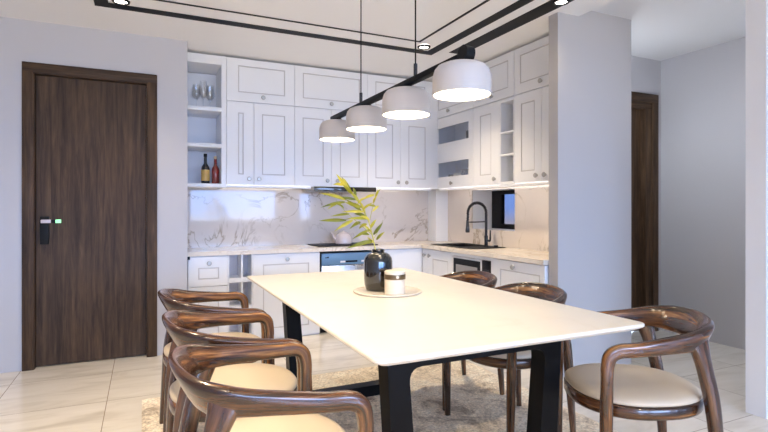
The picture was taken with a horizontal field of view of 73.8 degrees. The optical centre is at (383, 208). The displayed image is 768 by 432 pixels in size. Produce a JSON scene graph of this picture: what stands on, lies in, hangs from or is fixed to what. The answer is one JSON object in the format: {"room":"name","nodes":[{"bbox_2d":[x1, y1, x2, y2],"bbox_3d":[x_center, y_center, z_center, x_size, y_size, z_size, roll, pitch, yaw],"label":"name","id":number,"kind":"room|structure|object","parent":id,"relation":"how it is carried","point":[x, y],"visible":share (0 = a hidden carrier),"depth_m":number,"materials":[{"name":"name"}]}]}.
{"room":"dining room","nodes":[
{"label":"dining room","id":0,"kind":"room"},
{"bbox_2d":[0,17,186,372],"bbox_3d":[-2.834,-0.100,4.057,2.323,2.540,0.845,0,0,-25],"label":"wall","id":1,"kind":"structure","parent":0,"point":[21,40],"depth_m":3.85,"materials":[{"name":"grey paint"}]},
{"bbox_2d":[22,61,156,370],"bbox_3d":[-2.242,0.052,3.947,0.892,2.235,0.178,0,0,-25],"label":"door","id":2,"kind":"structure","parent":1,"relation":"in","point":[84,129],"depth_m":3.89,"materials":[{"name":"brown wood"}]},
{"bbox_2d":[0,0,614,81],"bbox_3d":[0.634,-1.475,-0.033,5.120,0.210,11.400,0,0,-25],"label":"ceiling","id":3,"kind":"structure","parent":0,"point":[393,18],"depth_m":3.79,"materials":[{"name":"white paint"}]},
{"bbox_2d":[112,0,129,5],"bbox_3d":[-1.724,-1.359,3.350,0.110,0.012,0.110,0,0,-25],"label":"recessed light","id":4,"kind":"object","parent":3,"relation":"in","point":[118,2],"visible":1,"depth_m":3.36,"materials":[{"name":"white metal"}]},
{"bbox_2d":[94,0,533,54],"bbox_3d":[0.969,-1.368,0.308,2.610,0.004,8.132,0,0,-25],"label":"trim","id":5,"kind":"structure","parent":3,"relation":"attached to","point":[103,3],"depth_m":3.80,"materials":[{"name":"black metal"}]},
{"bbox_2d":[155,0,489,41],"bbox_3d":[1.028,-1.368,0.190,2.082,0.004,7.868,0,0,-25],"label":"trim","id":6,"kind":"structure","parent":3,"relation":"attached to","point":[484,2],"depth_m":3.68,"materials":[{"name":"black metal"}]},
{"bbox_2d":[319,0,490,141],"bbox_3d":[0.001,-0.908,2.653,0.229,0.924,1.658,0,0,-25],"label":"pendant lamp","id":7,"kind":"object","parent":3,"relation":"hanging from","point":[460,77],"visible":1,"depth_m":2.33,"materials":[{"name":"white metal"}]},
{"bbox_2d":[321,138,353,141],"bbox_3d":[-0.303,-0.452,3.300,0.217,0.004,0.217,0,0,-25],"label":"diffuser","id":8,"kind":"object","parent":7,"relation":"attached to","point":[322,139],"depth_m":3.31,"materials":[{"name":"beige plastic"}]},
{"bbox_2d":[347,126,384,131],"bbox_3d":[-0.099,-0.452,2.866,0.217,0.004,0.217,0,0,-25],"label":"diffuser","id":9,"kind":"object","parent":7,"relation":"attached to","point":[350,128],"depth_m":2.86,"materials":[{"name":"beige plastic"}]},
{"bbox_2d":[383,111,428,117],"bbox_3d":[0.105,-0.452,2.431,0.217,0.004,0.217,0,0,-25],"label":"diffuser","id":10,"kind":"object","parent":7,"relation":"attached to","point":[388,114],"depth_m":2.43,"materials":[{"name":"beige plastic"}]},
{"bbox_2d":[434,89,489,99],"bbox_3d":[0.305,-0.452,2.007,0.217,0.004,0.217,0,0,-25],"label":"diffuser","id":11,"kind":"object","parent":7,"relation":"attached to","point":[440,94],"depth_m":2.01,"materials":[{"name":"beige plastic"}]},
{"bbox_2d":[418,45,430,49],"bbox_3d":[0.336,-1.359,4.295,0.110,0.012,0.110,0,0,-25],"label":"recessed light","id":12,"kind":"object","parent":3,"relation":"in","point":[421,47],"visible":1,"depth_m":4.30,"materials":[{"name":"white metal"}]},
{"bbox_2d":[449,0,573,53],"bbox_3d":[2.332,-1.368,0.875,0.135,0.004,8.000,0,0,-25],"label":"trim","id":13,"kind":"structure","parent":3,"relation":"attached to","point":[547,7],"depth_m":3.78,"materials":[{"name":"black metal"}]},
{"bbox_2d":[552,0,569,5],"bbox_3d":[1.164,-1.359,3.357,0.110,0.012,0.110,0,0,-25],"label":"recessed light","id":14,"kind":"object","parent":13,"relation":"attached to","point":[555,2],"visible":1,"depth_m":3.36,"materials":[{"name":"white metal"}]},
{"bbox_2d":[189,72,438,248],"bbox_3d":[-0.527,-0.100,5.554,3.127,2.540,0.300,0,0,-25],"label":"wall","id":15,"kind":"structure","parent":0,"point":[189,72],"depth_m":5.01,"materials":[{"name":"white paint"}]},
{"bbox_2d":[187,52,225,188],"bbox_3d":[-1.634,-0.771,4.633,0.336,1.162,0.391,0,0,-25],"label":"open shelf unit","id":16,"kind":"object","parent":15,"relation":"attached to","point":[206,94],"visible":0.73,"depth_m":4.75,"materials":[{"name":"white paint"}]},
{"bbox_2d":[201,154,209,182],"bbox_3d":[-1.599,-0.359,4.575,0.074,0.270,0.074,0,0,-25],"label":"liquor bottle","id":17,"kind":"object","parent":16,"relation":"on","point":[205,170],"visible":0.88,"depth_m":4.55,"materials":[{"name":"black glass"}]},
{"bbox_2d":[212,156,218,183],"bbox_3d":[-1.521,-0.349,4.611,0.066,0.250,0.066,0,0,-25],"label":"sauce bottle","id":18,"kind":"object","parent":16,"relation":"on","point":[215,170],"visible":0.88,"depth_m":4.58,"materials":[{"name":"red glass"}]},
{"bbox_2d":[226,101,293,185],"bbox_3d":[-1.195,-0.588,4.828,0.619,0.746,0.411,0,0,-25],"label":"upper cabinet","id":19,"kind":"object","parent":15,"relation":"attached to","point":[259,137],"visible":0.96,"depth_m":4.66,"materials":[{"name":"white paint"}]},
{"bbox_2d":[226,185,310,188],"bbox_3d":[-1.055,-0.204,4.718,0.780,0.022,0.030,0,0,-25],"label":"light","id":20,"kind":"object","parent":19,"relation":"attached to","point":[236,186],"visible":1,"depth_m":4.69,"materials":[{"name":"white paint"}]},
{"bbox_2d":[226,57,293,106],"bbox_3d":[-1.195,-1.157,4.828,0.619,0.389,0.411,0,0,-25],"label":"upper cabinet","id":21,"kind":"object","parent":15,"relation":"attached to","point":[247,81],"visible":0.91,"depth_m":4.66,"materials":[{"name":"white paint"}]},
{"bbox_2d":[187,187,427,247],"bbox_3d":[-0.681,0.074,5.307,2.613,0.574,0.014,0,0,-25],"label":"backsplash","id":22,"kind":"structure","parent":15,"relation":"attached to","point":[228,216],"depth_m":5.17,"materials":[{"name":"stone"}]},
{"bbox_2d":[294,107,366,186],"bbox_3d":[-0.578,-0.588,5.118,0.742,0.746,0.411,0,0,-25],"label":"upper cabinet","id":23,"kind":"object","parent":15,"relation":"attached to","point":[317,162],"visible":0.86,"depth_m":4.92,"materials":[{"name":"white paint"}]},
{"bbox_2d":[302,186,375,192],"bbox_3d":[-0.455,-0.192,5.150,0.644,0.044,0.402,0,0,-25],"label":"range hood","id":24,"kind":"object","parent":23,"relation":"attached to","point":[315,188],"visible":0.91,"depth_m":5.00,"materials":[{"name":"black metal"}]},
{"bbox_2d":[294,65,366,110],"bbox_3d":[-0.578,-1.157,5.118,0.742,0.389,0.411,0,0,-25],"label":"upper cabinet","id":25,"kind":"object","parent":15,"relation":"attached to","point":[315,88],"visible":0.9,"depth_m":4.94,"materials":[{"name":"white paint"}]},
{"bbox_2d":[367,118,430,188],"bbox_3d":[0.092,-0.588,5.433,0.738,0.746,0.411,0,0,-25],"label":"upper cabinet","id":26,"kind":"object","parent":15,"relation":"attached to","point":[398,156],"visible":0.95,"depth_m":5.27,"materials":[{"name":"white paint"}]},
{"bbox_2d":[376,188,430,190],"bbox_3d":[0.200,-0.204,5.309,0.650,0.022,0.030,0,0,-25],"label":"light","id":27,"kind":"object","parent":26,"relation":"attached to","point":[408,189],"visible":0.86,"depth_m":5.30,"materials":[{"name":"white paint"}]},
{"bbox_2d":[430,82,436,188],"bbox_3d":[0.457,-0.783,5.625,0.083,1.137,0.368,0,0,-25],"label":"trim","id":28,"kind":"structure","parent":26,"relation":"attached to","point":[433,118],"depth_m":5.46,"materials":[{"name":"white paint"}]},
{"bbox_2d":[367,74,430,118],"bbox_3d":[0.092,-1.157,5.433,0.738,0.389,0.411,0,0,-25],"label":"upper cabinet","id":29,"kind":"object","parent":15,"relation":"attached to","point":[376,84],"visible":0.11,"depth_m":5.19,"materials":[{"name":"white paint"}]},
{"bbox_2d":[0,330,767,431],"bbox_3d":[3.385,1.220,1.260,11.200,0.100,11.400,0,0,-25],"label":"floor","id":30,"kind":"structure","parent":0,"point":[103,395],"depth_m":3.35,"materials":[{"name":"tile"}]},
{"bbox_2d":[187,255,227,333],"bbox_3d":[-1.597,0.786,4.565,0.322,0.768,0.538,0,0,-25],"label":"drawer unit","id":31,"kind":"object","parent":30,"relation":"on","point":[204,273],"visible":0.41,"depth_m":4.35,"materials":[{"name":"white paint"}]},
{"bbox_2d":[228,254,252,333],"bbox_3d":[-1.361,0.786,4.692,0.210,0.768,0.510,0,0,-25],"label":"open shelf unit","id":32,"kind":"object","parent":30,"relation":"on","point":[240,267],"visible":0.33,"depth_m":4.60,"materials":[{"name":"white paint"}]},
{"bbox_2d":[229,274,251,282],"bbox_3d":[-1.298,0.620,4.558,0.191,0.040,0.206,0,0,-25],"label":"shelf","id":33,"kind":"object","parent":32,"relation":"attached to","point":[233,278],"depth_m":4.48,"materials":[{"name":"white paint"}]},
{"bbox_2d":[229,302,251,307],"bbox_3d":[-1.298,0.865,4.558,0.191,0.040,0.206,0,0,-25],"label":"shelf","id":34,"kind":"object","parent":32,"relation":"attached to","point":[231,304],"depth_m":4.51,"materials":[{"name":"white paint"}]},
{"bbox_2d":[253,252,319,338],"bbox_3d":[-0.980,0.786,4.856,0.615,0.768,0.538,0,0,-25],"label":"base cabinet","id":35,"kind":"object","parent":30,"relation":"on","point":[303,262],"visible":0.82,"depth_m":4.61,"materials":[{"name":"white paint"}]},
{"bbox_2d":[187,241,548,264],"bbox_3d":[-0.125,0.394,4.295,2.779,0.063,2.289,0,0,-25],"label":"countertop","id":36,"kind":"structure","parent":35,"relation":"on","point":[513,254],"depth_m":4.57,"materials":[{"name":"stone"}]},
{"bbox_2d":[308,242,377,246],"bbox_3d":[-0.417,0.357,5.163,0.620,0.009,0.370,0,0,-25],"label":"cooktop","id":37,"kind":"object","parent":36,"relation":"in","point":[352,243],"visible":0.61,"depth_m":5.09,"materials":[{"name":"black glass"}]},
{"bbox_2d":[330,230,354,243],"bbox_3d":[-0.422,0.281,5.183,0.196,0.142,0.191,0,0,19],"label":"kettle","id":38,"kind":"object","parent":37,"relation":"on","point":[342,237],"visible":0.98,"depth_m":5.13,"materials":[{"name":"grey ceramic"}]},
{"bbox_2d":[432,243,504,251],"bbox_3d":[0.805,0.448,4.986,0.390,0.220,0.700,0,0,-25],"label":"sink","id":39,"kind":"object","parent":36,"relation":"in","point":[457,245],"visible":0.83,"depth_m":4.91,"materials":[{"name":"black metal"}]},
{"bbox_2d":[445,244,477,251],"bbox_3d":[0.775,0.460,5.050,0.292,0.196,0.352,0,0,-25],"label":"basin","id":40,"kind":"object","parent":39,"relation":"in","point":[456,245],"depth_m":5.19,"materials":[{"name":"black"}]},
{"bbox_2d":[465,201,490,245],"bbox_3d":[0.889,0.141,4.809,0.259,0.428,0.095,0,0,-25],"label":"faucet","id":41,"kind":"object","parent":36,"relation":"on","point":[467,230],"visible":1,"depth_m":4.82,"materials":[{"name":"grey metal"}]},
{"bbox_2d":[320,250,371,332],"bbox_3d":[-0.430,0.794,5.121,0.594,0.752,0.506,0,0,-25],"label":"dishwasher","id":42,"kind":"object","parent":30,"relation":"on","point":[329,260],"visible":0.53,"depth_m":4.87,"materials":[{"name":"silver metal"}]},
{"bbox_2d":[142,360,617,431],"bbox_3d":[0.405,1.163,1.771,2.260,0.012,4.060,0,0,-25],"label":"area rug","id":43,"kind":"object","parent":30,"relation":"on","point":[477,404],"visible":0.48,"depth_m":3.03,"materials":[{"name":"beige carpet"}]},
{"bbox_2d":[158,289,265,431],"bbox_3d":[-0.897,0.785,2.672,0.525,0.744,0.597,0,0,-25],"label":"armchair","id":44,"kind":"object","parent":43,"relation":"on","point":[171,299],"visible":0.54,"depth_m":2.75,"materials":[{"name":"brown wood"}]},
{"bbox_2d":[162,310,302,431],"bbox_3d":[-0.621,0.785,2.086,0.525,0.744,0.597,0,0,-25],"label":"armchair","id":45,"kind":"object","parent":43,"relation":"on","point":[182,326],"visible":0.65,"depth_m":2.11,"materials":[{"name":"brown wood"}]},
{"bbox_2d":[168,341,373,431],"bbox_3d":[-0.364,0.785,1.539,0.525,0.744,0.597,0,0,-25],"label":"armchair","id":46,"kind":"object","parent":43,"relation":"on","point":[227,408],"visible":1,"depth_m":1.36,"materials":[{"name":"brown wood"}]},
{"bbox_2d":[247,268,644,431],"bbox_3d":[0.054,0.788,2.539,1.095,0.736,1.980,0,0,-25],"label":"dining table","id":47,"kind":"object","parent":43,"relation":"on","point":[450,320],"visible":0.85,"depth_m":2.00,"materials":[{"name":"stone"}]},
{"bbox_2d":[353,286,421,296],"bbox_3d":[0.018,0.415,2.589,0.348,0.010,0.348,0,0,-25],"label":"serving tray","id":48,"kind":"object","parent":47,"relation":"on","point":[409,290],"visible":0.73,"depth_m":2.53,"materials":[{"name":"stone"}]},
{"bbox_2d":[364,249,391,291],"bbox_3d":[-0.030,0.309,2.607,0.146,0.208,0.146,0,0,-25],"label":"vase","id":49,"kind":"object","parent":48,"relation":"on","point":[377,261],"visible":0.88,"depth_m":2.54,"materials":[{"name":"black ceramic"}]},
{"bbox_2d":[320,174,383,249],"bbox_3d":[-0.170,0.042,2.609,0.356,0.443,0.156,0,0,-25],"label":"branch","id":50,"kind":"object","parent":49,"relation":"in","point":[344,183],"visible":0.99,"depth_m":2.60,"materials":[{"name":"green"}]},
{"bbox_2d":[384,269,405,294],"bbox_3d":[0.053,0.356,2.490,0.105,0.113,0.107,0,0,-25],"label":"candle jar","id":51,"kind":"object","parent":48,"relation":"on","point":[394,279],"visible":1,"depth_m":2.45,"materials":[{"name":"beige ceramic"}]},
{"bbox_2d":[441,270,504,410],"bbox_3d":[0.436,0.785,3.279,0.525,0.744,0.597,0,0,-25],"label":"armchair","id":52,"kind":"object","parent":43,"relation":"on","point":[482,278],"visible":0.2,"depth_m":3.36,"materials":[{"name":"brown wood"}]},
{"bbox_2d":[443,282,575,431],"bbox_3d":[0.671,0.785,2.719,0.525,0.744,0.597,0,0,-25],"label":"armchair","id":53,"kind":"object","parent":43,"relation":"on","point":[513,363],"visible":0.28,"depth_m":2.61,"materials":[{"name":"brown wood"}]},
{"bbox_2d":[557,305,723,431],"bbox_3d":[1.023,0.785,2.100,0.525,0.744,0.597,0,0,2],"label":"armchair","id":54,"kind":"object","parent":43,"relation":"on","point":[610,389],"visible":0.79,"depth_m":1.91,"materials":[{"name":"brown wood"}]},
{"bbox_2d":[369,248,418,270],"bbox_3d":[0.046,0.786,5.348,0.454,0.768,0.500,0,0,-25],"label":"base cabinet","id":55,"kind":"object","parent":30,"relation":"on","point":[408,258],"visible":0.12,"depth_m":5.15,"materials":[{"name":"white paint"}]},
{"bbox_2d":[418,248,421,271],"bbox_3d":[0.367,0.786,5.241,0.033,0.768,0.026,0,0,-25],"label":"trim","id":56,"kind":"structure","parent":30,"relation":"on","point":[420,249],"depth_m":5.23,"materials":[{"name":"white paint"}]},
{"bbox_2d":[422,248,450,275],"bbox_3d":[0.726,0.786,5.091,0.543,0.768,0.536,0,0,-25],"label":"base cabinet","id":57,"kind":"object","parent":30,"relation":"on","point":[434,262],"visible":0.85,"depth_m":4.98,"materials":[{"name":"white paint"}]},
{"bbox_2d":[451,252,493,273],"bbox_3d":[0.974,0.786,4.565,0.543,0.768,0.622,0,0,-25],"label":"housing","id":58,"kind":"object","parent":30,"relation":"on","point":[452,253],"visible":0.05,"depth_m":4.42,"materials":[{"name":"white paint"}]},
{"bbox_2d":[452,255,490,272],"bbox_3d":[0.932,0.638,4.545,0.406,0.423,0.587,0,0,-25],"label":"microwave","id":59,"kind":"object","parent":58,"relation":"in","point":[459,263],"visible":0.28,"depth_m":4.47,"materials":[{"name":"silver metal"}]},
{"bbox_2d":[493,258,548,286],"bbox_3d":[1.235,0.786,4.008,0.543,0.768,0.602,0,0,-25],"label":"base cabinet","id":60,"kind":"object","parent":30,"relation":"on","point":[506,272],"visible":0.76,"depth_m":3.90,"materials":[{"name":"white paint"}]},
{"bbox_2d":[451,188,546,251],"bbox_3d":[1.280,-0.130,4.962,0.300,2.600,2.310,0,0,-25],"label":"wall","id":61,"kind":"structure","parent":0,"point":[483,196],"depth_m":5.39,"materials":[{"name":"white paint"}]},
{"bbox_2d":[428,190,447,240],"bbox_3d":[0.613,0.074,5.811,0.155,0.574,0.175,0,0,-25],"label":"column","id":62,"kind":"structure","parent":61,"relation":"attached to","point":[437,200],"depth_m":5.74,"materials":[{"name":"white paint"}]},
{"bbox_2d":[437,99,473,118],"bbox_3d":[0.805,-1.157,5.267,0.296,0.389,0.723,0,0,-25],"label":"upper cabinet","id":63,"kind":"object","parent":61,"relation":"attached to","point":[444,108],"visible":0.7,"depth_m":5.23,"materials":[{"name":"white paint"}]},
{"bbox_2d":[437,109,474,188],"bbox_3d":[0.805,-0.588,5.267,0.296,0.746,0.723,0,0,-25],"label":"upper cabinet","id":64,"kind":"object","parent":61,"relation":"attached to","point":[454,150],"visible":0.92,"depth_m":5.32,"materials":[{"name":"white wood"}]},
{"bbox_2d":[461,169,468,174],"bbox_3d":[0.837,-0.319,5.200,0.110,0.170,0.110,0,0,-25],"label":"bowl","id":65,"kind":"object","parent":64,"relation":"in","point":[463,171],"visible":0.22,"depth_m":5.15,"materials":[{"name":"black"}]},
{"bbox_2d":[473,101,498,185],"bbox_3d":[1.045,-0.588,4.758,0.296,0.746,0.397,0,0,-25],"label":"upper cabinet","id":66,"kind":"object","parent":61,"relation":"attached to","point":[486,117],"visible":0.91,"depth_m":4.70,"materials":[{"name":"white paint"}]},
{"bbox_2d":[473,51,515,107],"bbox_3d":[1.087,-1.157,4.667,0.296,0.389,0.597,0,0,-25],"label":"upper cabinet","id":67,"kind":"object","parent":61,"relation":"attached to","point":[501,68],"visible":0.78,"depth_m":4.51,"materials":[{"name":"white paint"}]},
{"bbox_2d":[448,184,548,251],"bbox_3d":[1.177,0.074,4.810,0.014,0.574,2.114,0,0,-25],"label":"backsplash","id":68,"kind":"structure","parent":61,"relation":"attached to","point":[531,232],"depth_m":4.68,"materials":[{"name":"stone"}]},
{"bbox_2d":[492,190,514,228],"bbox_3d":[1.320,0.006,5.155,0.053,0.397,0.683,0,0,-25],"label":"window","id":69,"kind":"structure","parent":61,"relation":"in","point":[503,202],"depth_m":5.30,"materials":[{"name":"black metal"}]},
{"bbox_2d":[499,96,513,184],"bbox_3d":[1.185,-0.588,4.492,0.268,0.746,0.198,0,0,-25],"label":"shelf unit","id":70,"kind":"object","parent":61,"relation":"attached to","point":[506,106],"visible":0.38,"depth_m":4.52,"materials":[{"name":"white paint"}]},
{"bbox_2d":[514,86,548,183],"bbox_3d":[1.356,-0.588,4.096,0.296,0.746,0.659,0,0,-25],"label":"upper cabinet","id":71,"kind":"object","parent":61,"relation":"attached to","point":[531,109],"visible":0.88,"depth_m":4.15,"materials":[{"name":"white paint"}]},
{"bbox_2d":[439,181,548,190],"bbox_3d":[1.000,-0.204,4.614,0.030,0.022,1.880,0,0,-25],"label":"light","id":72,"kind":"object","parent":71,"relation":"attached to","point":[533,183],"visible":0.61,"depth_m":4.55,"materials":[{"name":"white paint"}]},
{"bbox_2d":[514,36,548,94],"bbox_3d":[1.356,-1.157,4.096,0.296,0.389,0.659,0,0,-25],"label":"upper cabinet","id":73,"kind":"object","parent":61,"relation":"attached to","point":[531,61],"visible":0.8,"depth_m":4.15,"materials":[{"name":"white paint"}]},
{"bbox_2d":[549,11,630,375],"bbox_3d":[1.520,-0.130,3.748,0.729,2.600,0.090,0,0,-25],"label":"wall column","id":74,"kind":"structure","parent":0,"point":[590,52],"depth_m":3.69,"materials":[{"name":"grey paint"}]},
{"bbox_2d":[631,56,660,329],"bbox_3d":[2.099,-0.130,4.761,1.190,2.600,0.170,0,0,-25],"label":"wall","id":75,"kind":"structure","parent":0,"point":[645,73],"depth_m":4.88,"materials":[{"name":"grey paint"}]},
{"bbox_2d":[631,91,658,331],"bbox_3d":[2.188,0.039,4.770,0.914,2.262,0.148,0,0,-25],"label":"door","id":76,"kind":"structure","parent":75,"relation":"in","point":[644,106],"depth_m":4.86,"materials":[{"name":"brown wood"}]},
{"bbox_2d":[592,0,745,60],"bbox_3d":[5.962,-1.505,1.422,6.400,0.150,9.500,0,0,-25],"label":"ceiling","id":77,"kind":"structure","parent":0,"point":[661,30],"depth_m":3.92,"materials":[{"name":"white paint"}]},
{"bbox_2d":[661,37,745,349],"bbox_3d":[3.048,-0.130,4.351,0.180,2.600,1.720,0,0,-25],"label":"wall","id":78,"kind":"structure","parent":0,"point":[703,91],"depth_m":4.54,"materials":[{"name":"grey paint"}]},
{"bbox_2d":[746,0,767,418],"bbox_3d":[4.849,-0.130,4.185,6.062,2.600,0.108,0,0,-25],"label":"wall","id":79,"kind":"structure","parent":0,"point":[756,10],"depth_m":2.89,"materials":[{"name":"white paint"}]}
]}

